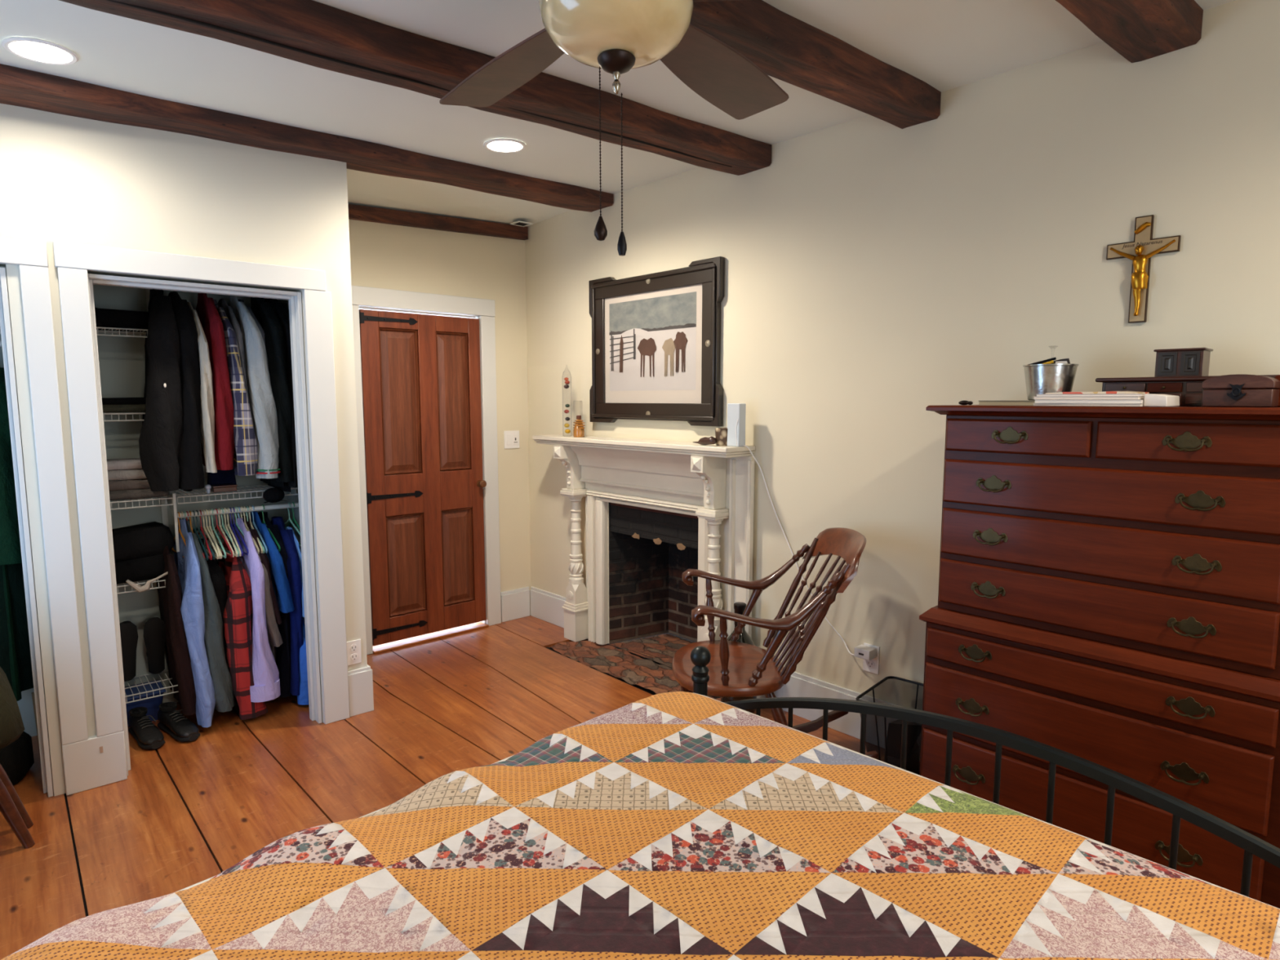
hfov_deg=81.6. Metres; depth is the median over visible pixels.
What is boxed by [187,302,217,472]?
sweatshirt
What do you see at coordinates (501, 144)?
recessed light
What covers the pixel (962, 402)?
trinket
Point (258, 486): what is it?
wire shelf
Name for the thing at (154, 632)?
shoe
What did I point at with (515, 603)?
baseboard
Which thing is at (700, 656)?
frame
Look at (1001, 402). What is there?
notebook
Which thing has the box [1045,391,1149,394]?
magazine
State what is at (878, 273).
wall
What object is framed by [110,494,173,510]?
wire shelf
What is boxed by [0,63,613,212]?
ceiling beam
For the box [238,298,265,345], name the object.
sweatshirt
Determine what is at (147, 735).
shoe
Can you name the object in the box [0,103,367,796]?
wall
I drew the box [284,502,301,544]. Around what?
hanger
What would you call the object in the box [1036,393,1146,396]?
brochure
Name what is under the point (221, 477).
handbag
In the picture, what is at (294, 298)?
trim
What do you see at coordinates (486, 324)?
trim
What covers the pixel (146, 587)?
hanger
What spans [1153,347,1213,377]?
wooden box
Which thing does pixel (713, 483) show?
fireplace mantel
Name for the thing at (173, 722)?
shoe
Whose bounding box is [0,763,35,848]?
chair
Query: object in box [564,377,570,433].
thermometer
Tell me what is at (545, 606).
baseboard
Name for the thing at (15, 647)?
robe
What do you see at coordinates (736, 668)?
rocking chair
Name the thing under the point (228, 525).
hanger
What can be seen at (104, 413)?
wire shelf
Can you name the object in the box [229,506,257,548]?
hanger
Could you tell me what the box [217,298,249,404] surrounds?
sweater
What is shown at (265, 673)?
dress shirt
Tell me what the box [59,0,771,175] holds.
ceiling beam
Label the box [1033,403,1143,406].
brochure
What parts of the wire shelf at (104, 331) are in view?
cap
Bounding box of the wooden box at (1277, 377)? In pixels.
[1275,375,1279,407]
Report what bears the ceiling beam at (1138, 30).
attached to the ceiling
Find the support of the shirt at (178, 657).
hanging from the hanger at (179, 530)
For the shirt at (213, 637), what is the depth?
3.33 m
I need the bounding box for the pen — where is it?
[1027,357,1056,364]
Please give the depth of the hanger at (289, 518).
3.71 m
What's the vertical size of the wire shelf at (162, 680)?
0.036 m
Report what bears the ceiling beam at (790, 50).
attached to the ceiling
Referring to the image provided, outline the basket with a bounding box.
[855,675,923,775]
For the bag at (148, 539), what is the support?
on the trousers at (151, 567)
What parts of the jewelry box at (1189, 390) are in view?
drawer, drawer, drawer, drawer, drawer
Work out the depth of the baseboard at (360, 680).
3.54 m
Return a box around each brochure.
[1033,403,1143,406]
[1034,396,1144,399]
[1034,399,1143,403]
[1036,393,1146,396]
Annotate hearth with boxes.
[549,633,720,701]
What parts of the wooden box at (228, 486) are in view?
box lid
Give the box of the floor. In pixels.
[0,614,866,959]
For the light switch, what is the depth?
4.95 m
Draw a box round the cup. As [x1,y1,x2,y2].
[715,427,728,445]
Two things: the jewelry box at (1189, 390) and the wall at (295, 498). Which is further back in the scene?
the wall at (295, 498)
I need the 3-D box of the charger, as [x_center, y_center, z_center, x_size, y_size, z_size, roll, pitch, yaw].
[0.974,0.746,3.206,0.060,0.042,0.073,-6,8,-42]
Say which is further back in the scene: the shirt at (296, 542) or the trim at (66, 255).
the shirt at (296, 542)
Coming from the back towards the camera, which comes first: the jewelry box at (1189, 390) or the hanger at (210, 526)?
the hanger at (210, 526)
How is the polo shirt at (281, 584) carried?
hanging from the closet rod at (296, 504)
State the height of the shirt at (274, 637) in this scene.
0.848 m
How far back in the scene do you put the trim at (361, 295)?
4.41 m
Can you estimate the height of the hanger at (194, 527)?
0.208 m
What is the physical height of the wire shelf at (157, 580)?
0.036 m
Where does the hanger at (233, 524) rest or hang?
hanging from the closet rod at (296, 504)
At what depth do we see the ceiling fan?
1.75 m
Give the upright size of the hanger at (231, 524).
0.208 m
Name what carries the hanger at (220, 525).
hanging from the closet rod at (296, 504)
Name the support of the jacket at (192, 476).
hanging from the closet rod at (93, 284)
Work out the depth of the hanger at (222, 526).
3.52 m
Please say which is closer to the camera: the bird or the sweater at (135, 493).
the sweater at (135, 493)
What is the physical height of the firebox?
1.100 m
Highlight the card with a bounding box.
[1055,360,1066,364]
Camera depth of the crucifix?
2.38 m
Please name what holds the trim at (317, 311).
attached to the wall at (64, 178)
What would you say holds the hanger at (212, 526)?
hanging from the closet rod at (296, 504)
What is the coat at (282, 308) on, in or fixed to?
hanging from the closet rod at (93, 284)
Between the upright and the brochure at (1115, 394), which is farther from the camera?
the upright
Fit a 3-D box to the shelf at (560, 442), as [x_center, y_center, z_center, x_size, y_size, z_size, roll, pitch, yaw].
[-0.054,-0.197,4.119,0.221,0.050,1.585,-6,8,-42]
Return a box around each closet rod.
[93,284,288,300]
[177,502,298,518]
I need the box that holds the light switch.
[503,430,519,448]
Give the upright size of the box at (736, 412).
0.205 m
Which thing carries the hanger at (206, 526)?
hanging from the closet rod at (296, 504)
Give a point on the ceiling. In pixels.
(946, 45)
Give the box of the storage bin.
[124,680,165,727]
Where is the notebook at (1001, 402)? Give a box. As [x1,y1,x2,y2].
[978,400,1035,405]
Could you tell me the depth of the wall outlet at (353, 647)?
3.51 m
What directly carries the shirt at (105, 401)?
on the shirt at (137, 407)
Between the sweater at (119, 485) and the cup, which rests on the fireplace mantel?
the cup
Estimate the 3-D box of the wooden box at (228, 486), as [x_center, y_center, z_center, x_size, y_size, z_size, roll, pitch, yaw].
[-2.019,0.038,3.590,0.104,0.030,0.104,-5,8,-40]
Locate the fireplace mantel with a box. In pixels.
[532,434,755,644]
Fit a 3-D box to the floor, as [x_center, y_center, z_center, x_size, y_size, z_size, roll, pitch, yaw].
[-0.094,1.355,1.957,4.400,0.120,6.650,-5,8,-40]
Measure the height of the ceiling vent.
0.005 m
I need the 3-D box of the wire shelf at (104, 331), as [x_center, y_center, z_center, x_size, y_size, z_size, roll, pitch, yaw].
[-2.348,-0.692,3.273,0.358,0.128,0.257,-5,8,-40]
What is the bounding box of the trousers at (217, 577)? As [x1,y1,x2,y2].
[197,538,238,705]
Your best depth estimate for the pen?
2.40 m
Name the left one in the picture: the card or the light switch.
the light switch
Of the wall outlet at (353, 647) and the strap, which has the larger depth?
the wall outlet at (353, 647)
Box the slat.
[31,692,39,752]
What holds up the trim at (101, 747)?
attached to the wall at (64, 178)
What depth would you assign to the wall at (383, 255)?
4.36 m
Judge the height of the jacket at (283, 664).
0.876 m
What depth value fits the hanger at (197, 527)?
3.43 m
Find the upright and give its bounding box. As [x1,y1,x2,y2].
[165,493,179,551]
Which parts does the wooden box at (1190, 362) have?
door, door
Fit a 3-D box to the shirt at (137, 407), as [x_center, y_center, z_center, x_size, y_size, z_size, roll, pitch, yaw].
[-2.334,-0.322,3.317,0.289,0.036,0.204,-5,8,-40]
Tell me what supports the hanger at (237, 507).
hanging from the closet rod at (296, 504)
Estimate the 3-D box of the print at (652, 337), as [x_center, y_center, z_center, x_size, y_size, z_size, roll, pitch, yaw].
[0.055,-0.744,4.074,0.002,0.500,0.690,-6,8,-42]
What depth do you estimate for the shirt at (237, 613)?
3.40 m
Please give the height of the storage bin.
0.140 m
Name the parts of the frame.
post, footboard rail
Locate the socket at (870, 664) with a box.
[866,660,874,667]
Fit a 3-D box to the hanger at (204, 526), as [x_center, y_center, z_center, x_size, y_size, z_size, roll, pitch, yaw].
[-2.051,0.242,3.492,0.008,0.208,0.408,-6,9,-44]
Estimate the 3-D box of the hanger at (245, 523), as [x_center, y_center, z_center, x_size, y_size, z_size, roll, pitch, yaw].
[-1.919,0.230,3.605,0.008,0.208,0.408,-6,8,-42]
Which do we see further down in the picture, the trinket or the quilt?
the quilt
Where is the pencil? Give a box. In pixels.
[1042,360,1053,364]
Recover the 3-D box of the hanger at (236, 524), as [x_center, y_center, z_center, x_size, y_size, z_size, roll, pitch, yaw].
[-1.946,0.233,3.582,0.408,0.208,0.008,6,8,42]
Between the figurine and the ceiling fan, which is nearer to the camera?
the ceiling fan
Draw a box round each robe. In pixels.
[0,367,43,701]
[270,515,303,695]
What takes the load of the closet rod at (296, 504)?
attached to the wire shelf at (258, 486)
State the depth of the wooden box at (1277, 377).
1.93 m
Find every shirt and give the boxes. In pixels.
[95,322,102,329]
[102,396,146,404]
[102,404,145,412]
[155,546,195,715]
[173,518,215,727]
[185,519,234,711]
[213,299,257,475]
[217,539,267,719]
[231,517,280,702]
[242,515,281,664]
[244,524,283,659]
[250,511,294,659]
[284,526,304,617]
[297,616,308,705]
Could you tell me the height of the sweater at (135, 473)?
0.050 m
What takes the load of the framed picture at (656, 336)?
attached to the wall at (878, 273)
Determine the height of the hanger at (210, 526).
0.208 m
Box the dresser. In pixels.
[919,373,1279,908]
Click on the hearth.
(618, 663)
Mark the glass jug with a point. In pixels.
(740, 607)
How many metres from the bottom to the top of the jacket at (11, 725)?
0.410 m
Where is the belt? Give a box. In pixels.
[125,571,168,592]
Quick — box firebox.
[608,502,698,643]
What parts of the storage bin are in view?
bin lid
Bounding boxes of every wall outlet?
[346,639,361,665]
[862,642,879,674]
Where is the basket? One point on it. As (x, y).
(883, 734)
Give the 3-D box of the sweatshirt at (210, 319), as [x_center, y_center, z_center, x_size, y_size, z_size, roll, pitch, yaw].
[-1.986,-0.465,3.436,0.101,0.814,0.503,-5,8,-40]
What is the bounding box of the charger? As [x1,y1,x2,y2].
[853,644,876,660]
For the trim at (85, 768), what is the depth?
2.76 m
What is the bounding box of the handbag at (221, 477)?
[207,468,236,484]
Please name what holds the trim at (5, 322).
attached to the wall at (64, 178)
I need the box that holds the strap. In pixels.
[1053,358,1070,364]
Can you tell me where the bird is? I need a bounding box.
[693,436,716,444]
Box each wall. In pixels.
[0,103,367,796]
[0,219,530,736]
[277,299,305,625]
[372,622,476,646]
[524,0,1279,693]
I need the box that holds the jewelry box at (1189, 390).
[1095,374,1279,406]
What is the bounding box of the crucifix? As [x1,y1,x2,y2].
[1106,214,1181,323]
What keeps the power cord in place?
hanging from the fireplace mantel
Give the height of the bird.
0.045 m
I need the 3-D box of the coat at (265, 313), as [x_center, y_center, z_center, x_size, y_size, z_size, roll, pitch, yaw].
[-1.808,-0.433,3.606,0.103,0.914,0.503,-5,8,-40]
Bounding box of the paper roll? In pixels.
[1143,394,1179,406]
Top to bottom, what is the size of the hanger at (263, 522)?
0.208 m
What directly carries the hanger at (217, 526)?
hanging from the closet rod at (296, 504)
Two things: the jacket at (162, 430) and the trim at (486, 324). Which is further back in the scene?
the trim at (486, 324)
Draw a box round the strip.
[145,288,170,553]
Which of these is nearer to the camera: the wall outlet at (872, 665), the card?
the card
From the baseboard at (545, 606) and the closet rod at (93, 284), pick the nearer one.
the closet rod at (93, 284)
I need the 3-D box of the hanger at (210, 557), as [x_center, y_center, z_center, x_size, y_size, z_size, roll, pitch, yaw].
[-2.060,0.243,3.485,0.009,0.208,0.408,-5,8,-40]
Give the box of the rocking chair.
[671,527,877,759]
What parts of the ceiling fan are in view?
blade, pull chain, chain pull, lamp shade, pull chain, chain pull, blade, blade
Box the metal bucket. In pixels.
[1022,363,1079,399]
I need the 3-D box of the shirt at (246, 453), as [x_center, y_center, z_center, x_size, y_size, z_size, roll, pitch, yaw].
[-1.928,-0.436,3.474,0.100,0.798,0.507,-6,9,-44]
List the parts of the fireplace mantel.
architrave, panel, moulding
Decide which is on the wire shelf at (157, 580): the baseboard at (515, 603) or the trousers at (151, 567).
the trousers at (151, 567)
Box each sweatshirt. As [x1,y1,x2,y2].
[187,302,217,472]
[195,293,235,470]
[228,295,280,478]
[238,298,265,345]
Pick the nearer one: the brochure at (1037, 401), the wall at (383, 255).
the brochure at (1037, 401)
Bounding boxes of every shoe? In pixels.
[120,621,137,681]
[128,706,165,749]
[143,617,165,674]
[157,702,200,742]
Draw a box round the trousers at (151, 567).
[114,554,164,583]
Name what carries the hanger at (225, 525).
hanging from the closet rod at (296, 504)
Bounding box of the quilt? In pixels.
[0,691,1279,959]
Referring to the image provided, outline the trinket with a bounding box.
[958,400,973,404]
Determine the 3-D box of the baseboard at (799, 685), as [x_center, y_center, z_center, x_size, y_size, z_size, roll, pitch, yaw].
[1.935,1.159,2.248,0.018,0.205,4.028,-6,8,-42]
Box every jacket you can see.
[0,666,24,749]
[138,288,183,491]
[168,291,204,491]
[257,511,290,697]
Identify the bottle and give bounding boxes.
[573,415,585,437]
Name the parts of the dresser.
pull plate, pull plate, pull plate, pull plate, pull plate, pull plate, pull plate, drawer, drawer, waist moulding, drawer, drawer, drawer, drawer, drawer, pull plate, pull plate, pull plate, drawer, pull plate, pull plate, pull plate, pull plate, trinket chest, chest lid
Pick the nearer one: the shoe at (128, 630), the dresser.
the dresser
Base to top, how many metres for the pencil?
0.028 m
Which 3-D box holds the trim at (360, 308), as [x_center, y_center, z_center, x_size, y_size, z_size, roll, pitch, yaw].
[-1.354,-0.013,4.606,0.778,2.021,0.120,-6,8,-42]
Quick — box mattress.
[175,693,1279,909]
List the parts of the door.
panel, panel, panel, panel, knob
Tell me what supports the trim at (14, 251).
attached to the wall at (64, 178)
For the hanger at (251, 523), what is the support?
hanging from the closet rod at (296, 504)
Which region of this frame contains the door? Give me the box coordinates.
[359,309,486,645]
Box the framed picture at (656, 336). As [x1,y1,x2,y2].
[588,256,724,426]
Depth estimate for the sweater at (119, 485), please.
3.28 m
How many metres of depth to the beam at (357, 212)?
4.42 m
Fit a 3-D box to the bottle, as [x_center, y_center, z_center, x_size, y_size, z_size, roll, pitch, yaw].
[-0.364,-0.321,4.416,0.070,0.130,0.088,-1,6,-9]
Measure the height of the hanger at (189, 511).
0.208 m
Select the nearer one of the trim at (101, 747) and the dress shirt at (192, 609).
the trim at (101, 747)
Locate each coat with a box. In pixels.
[250,297,293,486]
[264,298,297,492]
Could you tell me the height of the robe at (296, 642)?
0.844 m
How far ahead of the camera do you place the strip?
3.57 m
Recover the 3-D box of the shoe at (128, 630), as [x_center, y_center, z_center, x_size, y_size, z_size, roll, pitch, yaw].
[-2.400,0.792,3.455,0.140,0.294,0.090,6,9,43]
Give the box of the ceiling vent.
[510,221,532,226]
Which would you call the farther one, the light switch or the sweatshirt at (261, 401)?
the light switch
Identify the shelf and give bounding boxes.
[94,306,149,337]
[102,412,145,421]
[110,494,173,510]
[116,579,165,594]
[124,670,178,703]
[169,484,297,504]
[532,434,755,457]
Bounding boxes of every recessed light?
[1,36,79,65]
[483,137,525,152]
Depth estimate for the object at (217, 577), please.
3.40 m
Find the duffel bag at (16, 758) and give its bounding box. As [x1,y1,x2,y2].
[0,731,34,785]
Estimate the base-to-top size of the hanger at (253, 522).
0.208 m
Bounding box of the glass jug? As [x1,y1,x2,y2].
[720,602,756,713]
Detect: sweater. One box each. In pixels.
[106,457,142,470]
[107,468,146,480]
[108,478,150,490]
[109,488,169,500]
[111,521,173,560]
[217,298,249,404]
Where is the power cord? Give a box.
[742,444,853,655]
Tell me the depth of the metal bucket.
2.34 m
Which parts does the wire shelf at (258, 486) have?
cap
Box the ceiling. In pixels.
[0,0,1235,226]
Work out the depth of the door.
4.53 m
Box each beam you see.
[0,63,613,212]
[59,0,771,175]
[347,204,528,239]
[689,0,941,128]
[1055,0,1203,62]
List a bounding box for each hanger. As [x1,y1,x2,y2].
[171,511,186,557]
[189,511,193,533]
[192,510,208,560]
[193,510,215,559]
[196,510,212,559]
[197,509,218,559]
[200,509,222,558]
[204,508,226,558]
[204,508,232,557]
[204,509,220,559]
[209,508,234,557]
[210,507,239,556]
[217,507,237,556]
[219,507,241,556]
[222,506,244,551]
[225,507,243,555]
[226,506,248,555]
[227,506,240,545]
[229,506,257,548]
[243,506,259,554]
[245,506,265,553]
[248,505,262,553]
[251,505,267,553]
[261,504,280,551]
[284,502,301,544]
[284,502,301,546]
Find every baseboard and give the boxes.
[347,664,373,716]
[500,586,529,622]
[530,586,565,627]
[756,671,862,739]
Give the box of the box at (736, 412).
[727,403,746,446]
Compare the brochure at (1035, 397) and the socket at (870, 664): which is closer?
the brochure at (1035, 397)
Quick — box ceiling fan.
[439,0,789,255]
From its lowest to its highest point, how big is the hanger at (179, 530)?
0.208 m
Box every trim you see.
[0,237,48,266]
[0,266,53,797]
[18,264,127,795]
[53,240,325,291]
[87,273,322,775]
[99,746,102,752]
[302,288,350,724]
[351,284,495,316]
[351,304,501,654]
[359,306,485,623]
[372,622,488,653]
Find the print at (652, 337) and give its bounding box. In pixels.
[608,291,696,391]
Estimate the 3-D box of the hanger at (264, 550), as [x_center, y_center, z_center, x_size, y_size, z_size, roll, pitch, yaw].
[-1.910,0.229,3.613,0.408,0.208,0.009,6,9,44]
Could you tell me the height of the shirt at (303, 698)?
0.451 m

